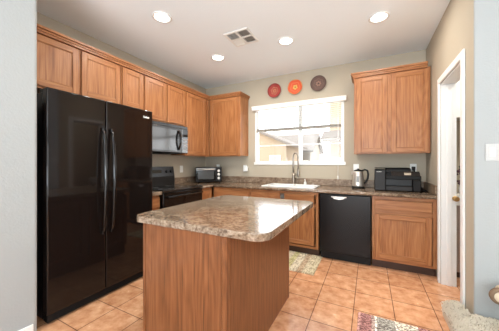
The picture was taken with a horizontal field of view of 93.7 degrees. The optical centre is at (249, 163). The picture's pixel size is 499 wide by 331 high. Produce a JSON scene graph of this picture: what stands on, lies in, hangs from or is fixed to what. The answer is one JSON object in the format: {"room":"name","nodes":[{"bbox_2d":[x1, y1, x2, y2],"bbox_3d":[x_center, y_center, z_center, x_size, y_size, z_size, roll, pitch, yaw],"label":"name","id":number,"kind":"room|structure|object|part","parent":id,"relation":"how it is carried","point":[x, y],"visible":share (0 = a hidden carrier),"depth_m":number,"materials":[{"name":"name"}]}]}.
{"room":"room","nodes":[
{"label":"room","id":0,"kind":"room"},
{"bbox_2d":[0,0,36,330],"bbox_3d":[-2.921,-0.123,0.070,0.882,2.780,4.200,0,0,27],"label":"wall","id":1,"kind":"structure","parent":0,"point":[18,18],"depth_m":1.64,"materials":[{"name":"grey paint"}]},
{"bbox_2d":[19,324,33,330],"bbox_3d":[-2.459,1.220,-0.014,0.013,0.095,3.870,0,0,27],"label":"baseboard","id":2,"kind":"structure","parent":1,"relation":"attached to","point":[30,327],"depth_m":1.68,"materials":[{"name":"white"}]},
{"bbox_2d":[37,12,205,177],"bbox_3d":[-1.595,-0.123,3.502,0.120,2.780,3.120,0,0,27],"label":"wall","id":3,"kind":"structure","parent":0,"point":[189,163],"depth_m":3.62,"materials":[{"name":"beige paint"}]},
{"bbox_2d":[37,33,119,103],"bbox_3d":[-1.878,-0.928,2.451,0.327,0.500,0.918,0,0,27],"label":"upper cabinet","id":4,"kind":"object","parent":3,"relation":"attached to","point":[60,66],"visible":0.62,"depth_m":2.35,"materials":[{"name":"brown wood"}]},
{"bbox_3d":[-1.841,-0.925,2.185,0.019,0.455,0.440,0,0,27],"label":"door","id":5,"kind":"part","parent":4,"relation":"part of","materials":[{"name":"brown wood"}]},
{"bbox_3d":[-1.633,-0.925,2.591,0.019,0.455,0.419,0,0,27],"label":"door","id":6,"kind":"part","parent":4,"relation":"part of","materials":[{"name":"brown wood"}]},
{"bbox_2d":[120,66,142,109],"bbox_3d":[-1.597,-0.928,3.001,0.327,0.500,0.308,0,0,27],"label":"upper cabinet","id":7,"kind":"object","parent":3,"relation":"attached to","point":[131,82],"visible":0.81,"depth_m":2.91,"materials":[{"name":"brown wood"}]},
{"bbox_2d":[143,75,184,125],"bbox_3d":[-1.349,-0.883,3.486,0.327,0.590,0.774,0,0,27],"label":"upper cabinet","id":8,"kind":"object","parent":3,"relation":"attached to","point":[166,103],"visible":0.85,"depth_m":3.35,"materials":[{"name":"brown wood"}]},
{"bbox_3d":[-1.300,-0.879,3.244,0.019,0.548,0.362,0,0,27],"label":"door","id":9,"kind":"part","parent":8,"relation":"part of","materials":[{"name":"brown wood"}]},
{"bbox_2d":[152,120,187,153],"bbox_3d":[-1.290,-0.355,3.444,0.453,0.429,0.737,0,0,27],"label":"microwave","id":10,"kind":"object","parent":8,"relation":"attached to","point":[167,138],"visible":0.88,"depth_m":3.35,"materials":[{"name":"silver metal"}]},
{"bbox_3d":[-1.180,-0.342,3.310,0.022,0.366,0.594,0,0,27],"label":"door","id":11,"kind":"part","parent":10,"relation":"part of","materials":[{"name":"silver metal"}]},
{"bbox_3d":[-1.044,-0.345,3.501,0.067,0.296,0.030,0,0,27],"label":"handle","id":12,"kind":"part","parent":10,"relation":"part of","materials":[{"name":"black plastic"}]},
{"bbox_3d":[-1.013,-0.342,3.639,0.020,0.366,0.137,0,0,27],"label":"control panel","id":13,"kind":"part","parent":10,"relation":"part of","materials":[{"name":"silver metal"}]},
{"bbox_3d":[-1.123,-0.879,3.589,0.019,0.548,0.361,0,0,27],"label":"door","id":14,"kind":"part","parent":8,"relation":"part of","materials":[{"name":"brown wood"}]},
{"bbox_2d":[175,176,195,183],"bbox_3d":[-1.088,0.298,4.333,0.020,0.108,0.935,0,0,27],"label":"backsplash","id":15,"kind":"structure","parent":3,"relation":"attached to","point":[178,180],"depth_m":4.20,"materials":[{"name":"brown stone"}]},
{"bbox_2d":[171,91,208,156],"bbox_3d":[-1.026,-0.650,4.118,0.327,1.055,0.638,0,0,27],"label":"upper cabinet","id":16,"kind":"object","parent":3,"relation":"attached to","point":[196,107],"visible":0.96,"depth_m":4.03,"materials":[{"name":"brown wood"}]},
{"bbox_3d":[-0.910,-0.647,4.006,0.019,1.012,0.505,0,0,27],"label":"door","id":17,"kind":"part","parent":16,"relation":"part of","materials":[{"name":"brown wood"}]},
{"bbox_3d":[-0.906,-0.650,4.057,0.018,1.055,0.638,0,0,27],"label":"frame","id":18,"kind":"part","parent":16,"relation":"part of","materials":[{"name":"brown wood"}]},
{"bbox_2d":[37,23,249,99],"bbox_3d":[-0.982,-1.195,3.125,0.708,0.060,2.986,0,0,27],"label":"trim","id":19,"kind":"structure","parent":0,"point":[42,30],"depth_m":2.76,"materials":[{"name":"brown wood"}]},
{"bbox_2d":[37,0,449,88],"bbox_3d":[-0.057,-1.573,0.358,5.720,0.120,7.320,0,0,27],"label":"ceiling","id":20,"kind":"structure","parent":0,"point":[325,33],"depth_m":2.67,"materials":[{"name":"white paint"}]},
{"bbox_2d":[152,11,171,22],"bbox_3d":[-0.905,-1.508,2.420,0.198,0.009,0.198,0,0,27],"label":"recessed light","id":21,"kind":"object","parent":20,"relation":"in","point":[160,16],"visible":1,"depth_m":2.41,"materials":[{"name":"white glass"}]},
{"bbox_2d":[211,54,224,60],"bbox_3d":[-0.450,-1.508,3.347,0.198,0.009,0.198,0,0,27],"label":"recessed light","id":22,"kind":"object","parent":20,"relation":"in","point":[216,57],"visible":1,"depth_m":3.33,"materials":[{"name":"white glass"}]},
{"bbox_2d":[223,27,258,46],"bbox_3d":[-0.096,-1.504,2.809,0.320,0.016,0.320,0,0,27],"label":"ceiling vent","id":23,"kind":"object","parent":20,"relation":"in","point":[243,36],"visible":1,"depth_m":2.79,"materials":[{"name":"white plastic"}]},
{"bbox_2d":[278,37,293,44],"bbox_3d":[0.450,-1.508,2.890,0.198,0.009,0.198,0,0,27],"label":"recessed light","id":24,"kind":"object","parent":20,"relation":"in","point":[284,40],"visible":1,"depth_m":2.88,"materials":[{"name":"white glass"}]},
{"bbox_2d":[368,11,389,22],"bbox_3d":[1.339,-1.508,2.420,0.198,0.009,0.198,0,0,27],"label":"recessed light","id":25,"kind":"object","parent":20,"relation":"in","point":[380,16],"visible":1,"depth_m":2.41,"materials":[{"name":"white glass"}]},
{"bbox_2d":[37,251,459,330],"bbox_3d":[-0.057,1.327,0.358,5.720,0.120,7.320,0,0,27],"label":"floor","id":26,"kind":"structure","parent":0,"point":[332,298],"depth_m":2.12,"materials":[{"name":"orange tile"}]},
{"bbox_2d":[37,87,151,322],"bbox_3d":[-1.620,0.332,2.386,0.792,1.869,0.989,0,0,27],"label":"refrigerator","id":27,"kind":"object","parent":26,"relation":"on","point":[94,156],"visible":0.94,"depth_m":2.07,"materials":[{"name":"black metal"}]},
{"bbox_3d":[-1.491,0.295,2.018,0.079,1.773,0.450,0,0,27],"label":"door","id":28,"kind":"part","parent":27,"relation":"part of","materials":[{"name":"black metal"}]},
{"bbox_3d":[-1.334,0.165,2.157,0.074,0.985,0.033,0,0,27],"label":"handle","id":29,"kind":"part","parent":27,"relation":"part of","materials":[{"name":"black metal"}]},
{"bbox_3d":[-1.296,0.165,2.230,0.074,0.985,0.033,0,0,27],"label":"handle","id":30,"kind":"part","parent":27,"relation":"part of","materials":[{"name":"black metal"}]},
{"bbox_3d":[-1.265,0.295,2.462,0.079,1.773,0.532,0,0,27],"label":"door","id":31,"kind":"part","parent":27,"relation":"part of","materials":[{"name":"black metal"}]},
{"bbox_2d":[152,195,159,210],"bbox_3d":[-1.438,0.830,2.981,0.626,0.872,0.208,0,0,27],"label":"base cabinet","id":32,"kind":"object","parent":26,"relation":"on","point":[155,199],"visible":0.12,"depth_m":2.87,"materials":[{"name":"brown wood"}]},
{"bbox_2d":[152,191,161,195],"bbox_3d":[-1.425,0.319,2.975,0.657,0.149,0.208,0,0,27],"label":"countertop","id":33,"kind":"structure","parent":32,"relation":"on","point":[154,193],"depth_m":2.85,"materials":[{"name":"brown stone"}]},
{"bbox_2d":[152,166,202,208],"bbox_3d":[-1.166,0.659,3.404,0.693,1.214,0.774,0,0,27],"label":"electric range","id":34,"kind":"object","parent":26,"relation":"on","point":[163,178],"visible":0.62,"depth_m":3.41,"materials":[{"name":"black metal"}]},
{"bbox_3d":[-1.444,0.212,3.546,0.068,0.320,0.774,0,0,27],"label":"control panel","id":35,"kind":"part","parent":34,"relation":"part of","materials":[{"name":"black metal"}]},
{"bbox_2d":[152,184,202,192],"bbox_3d":[-1.153,0.358,3.397,0.582,0.027,0.774,0,0,27],"label":"cooktop","id":36,"kind":"object","parent":34,"relation":"in","point":[164,188],"depth_m":3.34,"materials":[{"name":"black glass"}]},
{"bbox_3d":[-0.921,0.703,3.279,0.041,0.648,0.770,0,0,27],"label":"oven door","id":37,"kind":"part","parent":34,"relation":"part of","materials":[{"name":"black"}]},
{"bbox_3d":[-0.881,0.432,3.258,0.051,0.026,0.678,0,0,27],"label":"handle","id":38,"kind":"part","parent":34,"relation":"part of","materials":[{"name":"black metal"}]},
{"bbox_2d":[202,187,211,199],"bbox_3d":[-0.960,0.830,3.917,0.626,0.872,0.310,0,0,27],"label":"base cabinet","id":39,"kind":"object","parent":26,"relation":"on","point":[207,192],"visible":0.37,"depth_m":3.78,"materials":[{"name":"brown wood"}]},
{"bbox_2d":[137,195,312,330],"bbox_3d":[-0.100,0.809,1.881,0.993,0.912,1.157,0,0,27],"label":"kitchen island","id":40,"kind":"object","parent":26,"relation":"on","point":[219,263],"visible":1,"depth_m":1.46,"materials":[{"name":"brown wood"}]},
{"bbox_3d":[-0.695,0.831,1.555,0.023,0.869,0.016,0,0,27],"label":"corner trim","id":41,"kind":"part","parent":40,"relation":"part of","materials":[{"name":"brown wood"}]},
{"bbox_3d":[-0.416,0.831,1.415,0.600,0.869,0.011,0,0,27],"label":"panel","id":42,"kind":"part","parent":40,"relation":"part of","materials":[{"name":"brown wood"}]},
{"bbox_2d":[137,195,312,241],"bbox_3d":[-0.100,0.373,1.881,0.993,0.041,1.157,0,0,27],"label":"island countertop","id":43,"kind":"structure","parent":40,"relation":"on","point":[254,219],"depth_m":1.55,"materials":[{"name":"brown stone"}]},
{"bbox_3d":[-0.128,0.831,1.279,0.035,0.869,0.039,0,0,27],"label":"corner trim","id":44,"kind":"part","parent":40,"relation":"part of","materials":[{"name":"brown wood"}]},
{"bbox_3d":[0.127,0.831,1.744,0.005,0.869,1.020,0,0,27],"label":"panel","id":45,"kind":"part","parent":40,"relation":"part of","materials":[{"name":"brown wood"}]},
{"bbox_3d":[0.366,0.831,2.209,0.008,0.869,0.024,0,0,27],"label":"corner trim","id":46,"kind":"part","parent":40,"relation":"part of","materials":[{"name":"brown wood"}]},
{"bbox_2d":[214,187,249,196],"bbox_3d":[-0.164,0.830,4.033,0.683,0.872,0.626,0,0,27],"label":"base cabinet","id":47,"kind":"object","parent":26,"relation":"on","point":[218,191],"visible":0.12,"depth_m":3.75,"materials":[{"name":"brown wood"}]},
{"bbox_2d":[250,189,320,255],"bbox_3d":[0.603,0.830,3.640,1.030,0.872,0.626,0,0,27],"label":"base cabinet","id":48,"kind":"object","parent":26,"relation":"on","point":[304,233],"visible":0.33,"depth_m":3.24,"materials":[{"name":"brown wood"}]},
{"bbox_3d":[0.230,0.487,3.490,0.480,0.115,0.019,0,0,27],"label":"false drawer","id":49,"kind":"part","parent":48,"relation":"part of","materials":[{"name":"brown wood"}]},
{"bbox_3d":[0.686,0.487,3.257,0.425,0.115,0.019,0,0,27],"label":"false drawer","id":50,"kind":"part","parent":48,"relation":"part of","materials":[{"name":"brown wood"}]},
{"bbox_3d":[0.686,0.852,3.257,0.425,0.530,0.019,0,0,27],"label":"door","id":51,"kind":"part","parent":48,"relation":"part of","materials":[{"name":"brown wood"}]},
{"bbox_2d":[175,176,436,199],"bbox_3d":[0.514,0.319,3.514,3.619,0.149,0.935,0,0,27],"label":"countertop","id":52,"kind":"structure","parent":48,"relation":"on","point":[331,186],"depth_m":3.55,"materials":[{"name":"brown stone"}]},
{"bbox_2d":[196,167,221,182],"bbox_3d":[-0.747,0.208,4.310,0.463,0.285,0.327,0,0,-8],"label":"toaster oven","id":53,"kind":"object","parent":52,"relation":"on","point":[203,174],"visible":1,"depth_m":4.18,"materials":[{"name":"black metal"}]},
{"bbox_3d":[-0.779,0.200,4.182,0.348,0.233,0.009,0,0,-8],"label":"door","id":54,"kind":"part","parent":53,"relation":"part of","materials":[{"name":"black glass"}]},
{"bbox_3d":[-0.554,0.211,4.217,0.097,0.220,0.007,0,0,-8],"label":"control panel","id":55,"kind":"part","parent":53,"relation":"part of","materials":[{"name":"black"}]},
{"bbox_2d":[261,183,319,198],"bbox_3d":[0.638,0.432,3.608,0.800,0.189,0.450,0,0,27],"label":"sink","id":56,"kind":"object","parent":52,"relation":"in","point":[270,184],"visible":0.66,"depth_m":3.62,"materials":[{"name":"white ceramic"}]},
{"bbox_3d":[0.470,0.439,3.691,0.330,0.175,0.355,0,0,27],"label":"bowl","id":57,"kind":"part","parent":56,"relation":"part of","materials":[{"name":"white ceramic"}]},
{"bbox_3d":[0.803,0.439,3.521,0.330,0.175,0.355,0,0,27],"label":"bowl","id":58,"kind":"part","parent":56,"relation":"part of","materials":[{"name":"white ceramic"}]},
{"bbox_2d":[292,152,299,183],"bbox_3d":[0.756,0.085,3.832,0.067,0.532,0.156,0,0,-43],"label":"faucet","id":59,"kind":"object","parent":52,"relation":"on","point":[298,171],"visible":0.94,"depth_m":3.84,"materials":[{"name":"silver metal"}]},
{"bbox_2d":[351,169,368,188],"bbox_3d":[1.547,0.213,3.301,0.165,0.276,0.207,0,0,-17],"label":"electric kettle","id":60,"kind":"object","parent":52,"relation":"on","point":[358,182],"visible":1,"depth_m":3.26,"materials":[{"name":"silver metal"}]},
{"bbox_3d":[1.614,0.184,3.259,0.098,0.214,0.026,0,0,40],"label":"handle","id":61,"kind":"part","parent":60,"relation":"part of","materials":[{"name":"black plastic"}]},
{"bbox_2d":[374,167,420,191],"bbox_3d":[1.911,0.203,3.056,0.490,0.288,0.355,0,0,27],"label":"printer","id":62,"kind":"object","parent":52,"relation":"on","point":[389,179],"visible":1,"depth_m":2.94,"materials":[{"name":"black plastic"}]},
{"bbox_3d":[1.666,0.215,2.985,0.112,0.252,0.003,0,0,27],"label":"panel","id":63,"kind":"part","parent":62,"relation":"part of","materials":[{"name":"black plastic"}]},
{"bbox_3d":[1.882,0.087,3.104,0.395,0.056,0.295,0,0,27],"label":"lid","id":64,"kind":"part","parent":62,"relation":"part of","materials":[{"name":"black"}]},
{"bbox_2d":[386,186,411,190],"bbox_3d":[1.853,0.314,2.904,0.275,0.050,0.008,0,0,27],"label":"paper tray","id":65,"kind":"object","parent":62,"relation":"on","point":[388,188],"depth_m":2.90,"materials":[{"name":"black plastic"}]},
{"bbox_3d":[1.927,0.128,2.896,0.295,0.054,0.085,0,0,27],"label":"control panel","id":66,"kind":"part","parent":62,"relation":"part of","materials":[{"name":"black plastic"}]},
{"bbox_2d":[289,250,321,274],"bbox_3d":[0.482,1.261,3.089,0.835,0.010,0.602,0,0,27],"label":"rug","id":67,"kind":"object","parent":26,"relation":"on","point":[299,262],"visible":0.51,"depth_m":2.97,"materials":[{"name":"beige fabric"}]},
{"bbox_2d":[320,193,370,264],"bbox_3d":[1.339,0.831,3.243,0.604,0.864,0.632,0,0,27],"label":"dishwasher","id":68,"kind":"object","parent":26,"relation":"on","point":[345,220],"visible":0.97,"depth_m":2.96,"materials":[{"name":"black metal"}]},
{"bbox_3d":[1.236,1.216,3.041,0.600,0.094,0.025,0,0,27],"label":"toe panel","id":69,"kind":"part","parent":68,"relation":"part of","materials":[{"name":"black metal"}]},
{"bbox_2d":[357,312,429,330],"bbox_3d":[0.926,1.262,1.310,0.620,0.009,1.200,0,0,27],"label":"rug","id":70,"kind":"object","parent":26,"relation":"on","point":[366,322],"visible":1,"depth_m":1.81,"materials":[{"name":"fabric"}]},
{"bbox_2d":[372,196,436,275],"bbox_3d":[1.911,0.830,2.972,0.633,0.872,0.626,0,0,27],"label":"base cabinet","id":71,"kind":"object","parent":26,"relation":"on","point":[404,230],"visible":0.92,"depth_m":2.69,"materials":[{"name":"brown wood"}]},
{"bbox_3d":[1.761,0.494,2.708,0.562,0.115,0.019,0,0,27],"label":"drawer","id":72,"kind":"part","parent":71,"relation":"part of","materials":[{"name":"brown wood"}]},
{"bbox_3d":[1.761,0.870,2.708,0.562,0.525,0.019,0,0,27],"label":"door","id":73,"kind":"part","parent":71,"relation":"part of","materials":[{"name":"brown wood"}]},
{"bbox_2d":[457,192,459,276],"bbox_3d":[2.732,0.814,2.608,0.830,0.904,0.526,0,0,27],"label":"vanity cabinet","id":74,"kind":"object","parent":26,"relation":"on","point":[458,193],"visible":0.02,"depth_m":2.56,"materials":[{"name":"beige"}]},
{"bbox_3d":[2.618,0.596,2.395,0.780,0.247,0.017,0,0,27],"label":"drawer","id":75,"kind":"part","parent":74,"relation":"part of","materials":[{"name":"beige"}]},
{"bbox_3d":[2.618,0.967,2.395,0.780,0.440,0.017,0,0,27],"label":"door","id":76,"kind":"part","parent":74,"relation":"part of","materials":[{"name":"beige wood"}]},
{"bbox_2d":[457,192,459,205],"bbox_3d":[2.732,0.411,2.608,0.830,0.099,0.526,0,0,27],"label":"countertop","id":77,"kind":"structure","parent":74,"relation":"on","point":[458,193],"depth_m":2.55,"materials":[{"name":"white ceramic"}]},
{"bbox_2d":[457,166,459,191],"bbox_3d":[2.534,0.142,2.762,0.152,0.439,0.157,0,0,-42],"label":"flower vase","id":78,"kind":"object","parent":77,"relation":"on","point":[458,171],"visible":0.13,"depth_m":2.77,"materials":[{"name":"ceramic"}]},
{"bbox_2d":[441,300,498,330],"bbox_3d":[1.549,1.161,1.331,0.578,0.208,1.210,0,0,27],"label":"shag rug","id":79,"kind":"object","parent":26,"relation":"on","point":[457,318],"visible":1,"depth_m":1.65,"materials":[{"name":"beige carpet"}]},
{"bbox_2d":[489,285,498,304],"bbox_3d":[2.078,1.022,1.221,1.239,0.488,0.340,0,0,27],"label":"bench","id":80,"kind":"object","parent":26,"relation":"on","point":[493,293],"visible":1,"depth_m":1.46,"materials":[{"name":"beige fabric"}]},
{"bbox_2d":[206,49,459,250],"bbox_3d":[1.651,-0.123,3.539,5.626,2.780,0.140,0,0,27],"label":"wall","id":81,"kind":"structure","parent":0,"point":[338,77],"depth_m":3.70,"materials":[{"name":"beige paint"}]},
{"bbox_2d":[209,96,247,156],"bbox_3d":[-0.388,-0.650,4.316,0.660,1.055,0.327,0,0,27],"label":"upper cabinet","id":82,"kind":"object","parent":81,"relation":"attached to","point":[228,117],"visible":0.98,"depth_m":4.17,"materials":[{"name":"brown wood"}]},
{"bbox_2d":[267,83,280,97],"bbox_3d":[0.433,-1.260,4.061,0.248,0.248,0.034,0,0,27],"label":"wall plate","id":83,"kind":"object","parent":81,"relation":"attached to","point":[274,89],"visible":1,"depth_m":4.06,"materials":[{"name":"red ceramic"}]},
{"bbox_2d":[288,79,301,93],"bbox_3d":[0.759,-1.268,3.894,0.248,0.248,0.034,0,0,27],"label":"wall plate","id":84,"kind":"object","parent":81,"relation":"attached to","point":[295,86],"visible":1,"depth_m":3.90,"materials":[{"name":"orange ceramic"}]},
{"bbox_2d":[254,101,345,164],"bbox_3d":[0.788,-0.483,3.935,1.544,1.021,0.091,0,0,27],"label":"window","id":85,"kind":"structure","parent":81,"relation":"in","point":[257,162],"depth_m":3.89,"materials":[{"name":"white"}]},
{"bbox_2d":[251,95,346,178],"bbox_3d":[0.752,-0.386,3.864,1.580,1.259,0.072,0,0,27],"label":"window blind","id":86,"kind":"object","parent":85,"relation":"attached to","point":[342,98],"visible":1,"depth_m":3.82,"materials":[{"name":"white plastic"}]},
{"bbox_3d":[0.761,-0.576,3.882,1.420,0.046,0.026,0,0,27],"label":"rail","id":87,"kind":"part","parent":86,"relation":"part of","materials":[{"name":"beige"}]},
{"bbox_3d":[0.858,-0.495,3.917,0.060,0.916,0.050,0,0,27],"label":"meeting rail","id":88,"kind":"part","parent":85,"relation":"part of","materials":[{"name":"white"}]},
{"bbox_2d":[310,75,325,90],"bbox_3d":[1.096,-1.270,3.722,0.248,0.248,0.034,0,0,27],"label":"wall plate","id":89,"kind":"object","parent":81,"relation":"attached to","point":[318,82],"visible":1,"depth_m":3.72,"materials":[{"name":"brown ceramic"}]},
{"bbox_2d":[222,176,423,188],"bbox_3d":[0.723,0.298,3.921,3.578,0.108,0.020,0,0,27],"label":"backsplash","id":90,"kind":"structure","parent":81,"relation":"attached to","point":[323,182],"depth_m":3.87,"materials":[{"name":"brown stone"}]},
{"bbox_2d":[353,164,358,170],"bbox_3d":[1.589,0.070,3.487,0.076,0.120,0.008,0,0,27],"label":"wall outlet","id":91,"kind":"object","parent":81,"relation":"attached to","point":[355,166],"visible":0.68,"depth_m":3.49,"materials":[{"name":"white plastic"}]},
{"bbox_2d":[351,61,430,153],"bbox_3d":[1.856,-0.674,3.148,0.886,1.102,0.364,0,0,27],"label":"upper cabinet","id":92,"kind":"object","parent":81,"relation":"attached to","point":[392,105],"visible":1,"depth_m":2.99,"materials":[{"name":"brown wood"}]},
{"bbox_3d":[1.624,-0.647,3.114,0.360,1.012,0.019,0,0,27],"label":"door","id":93,"kind":"part","parent":92,"relation":"part of","materials":[{"name":"brown wood"}]},
{"bbox_3d":[1.841,-1.195,3.155,0.852,0.060,0.362,0,0,27],"label":"crown moulding","id":94,"kind":"part","parent":92,"relation":"part of","materials":[{"name":"brown wood"}]},
{"bbox_3d":[1.996,-0.647,2.924,0.391,1.012,0.019,0,0,27],"label":"door","id":95,"kind":"part","parent":92,"relation":"part of","materials":[{"name":"brown wood"}]},
{"bbox_2d":[410,164,416,171],"bbox_3d":[2.217,0.067,3.166,0.076,0.120,0.008,0,0,27],"label":"wall outlet","id":96,"kind":"object","parent":81,"relation":"attached to","point":[411,165],"visible":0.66,"depth_m":3.16,"materials":[{"name":"white plastic"}]},
{"bbox_2d":[457,80,459,120],"bbox_3d":[2.785,-0.858,2.711,0.800,0.650,0.296,0,0,27],"label":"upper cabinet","id":97,"kind":"object","parent":81,"relation":"attached to","point":[458,82],"visible":0.02,"depth_m":2.72,"materials":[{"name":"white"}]},
{"bbox_2d":[426,0,473,313],"bbox_3d":[2.037,-0.123,2.371,0.125,2.780,1.590,0,0,27],"label":"wall","id":98,"kind":"structure","parent":0,"point":[454,32],"depth_m":1.98,"materials":[{"name":"beige paint"}]},
{"bbox_2d":[424,182,436,194],"bbox_3d":[2.193,0.298,2.845,0.020,0.108,0.597,0,0,27],"label":"backsplash","id":99,"kind":"structure","parent":98,"relation":"attached to","point":[431,188],"depth_m":2.78,"materials":[{"name":"brown stone"}]},
{"bbox_2d":[437,48,464,304],"bbox_3d":[1.921,0.183,2.147,0.159,2.167,0.779,0,0,27],"label":"door","id":100,"kind":"structure","parent":98,"relation":"in","point":[449,199],"depth_m":2.41,"materials":[{"name":"white wood"}]},
{"bbox_3d":[2.099,0.362,2.378,0.052,0.052,0.050,0,0,27],"label":"knob","id":101,"kind":"part","parent":100,"relation":"part of","materials":[{"name":"gold metal"}]},
{"bbox_3d":[1.694,0.183,1.860,0.017,2.167,0.062,0,0,27],"label":"casing","id":102,"kind":"part","parent":100,"relation":"part of","materials":[{"name":"white wood"}]},
{"bbox_2d":[474,0,498,319],"bbox_3d":[2.425,-0.123,1.274,1.813,2.780,0.010,0,0,27],"label":"wall","id":103,"kind":"structure","parent":0,"point":[486,12],"depth_m":1.65,"materials":[{"name":"grey paint"}]},
{"bbox_2d":[485,144,498,160],"bbox_3d":[1.715,-0.076,1.625,0.116,0.120,0.010,0,0,27],"label":"light switch","id":104,"kind":"object","parent":103,"relation":"attached to","point":[491,150],"visible":1,"depth_m":1.63,"materials":[{"name":"white plastic"}]},
{"label":"outside","id":105,"kind":"structure","parent":0,"visible":0},
{"bbox_3d":[17.288,1.517,29.328,70.000,0.200,59.700,0,0,27],"label":"ground","id":106,"kind":"structure","parent":105,"visible":0},
{"bbox_2d":[259,132,306,160],"bbox_3d":[1.198,-0.373,16.327,4.680,3.580,4.100,0,0,27],"label":"house","id":107,"kind":"structure","parent":106,"relation":"on","point":[266,153],"depth_m":14.35,"materials":[{"name":"beige paint"}]},
{"bbox_3d":[1.538,0.017,14.136,0.540,0.840,0.009,0,0,27],"label":"pane","id":108,"kind":"part","parent":107,"relation":"part of","materials":[{"name":"white glass"}]},
{"bbox_2d":[278,133,323,160],"bbox_3d":[3.725,-0.538,20.370,4.600,3.910,4.700,0,0,27],"label":"house","id":109,"kind":"structure","parent":106,"relation":"on","point":[312,153],"depth_m":19.10,"materials":[{"name":"beige paint"}]},
{"bbox_2d":[321,102,340,160],"bbox_3d":[6.147,-1.463,11.046,4.600,5.760,5.100,0,0,27],"label":"house","id":110,"kind":"structure","parent":106,"relation":"on","point":[334,135],"depth_m":10.20,"materials":[{"name":"beige paint"}]}
]}

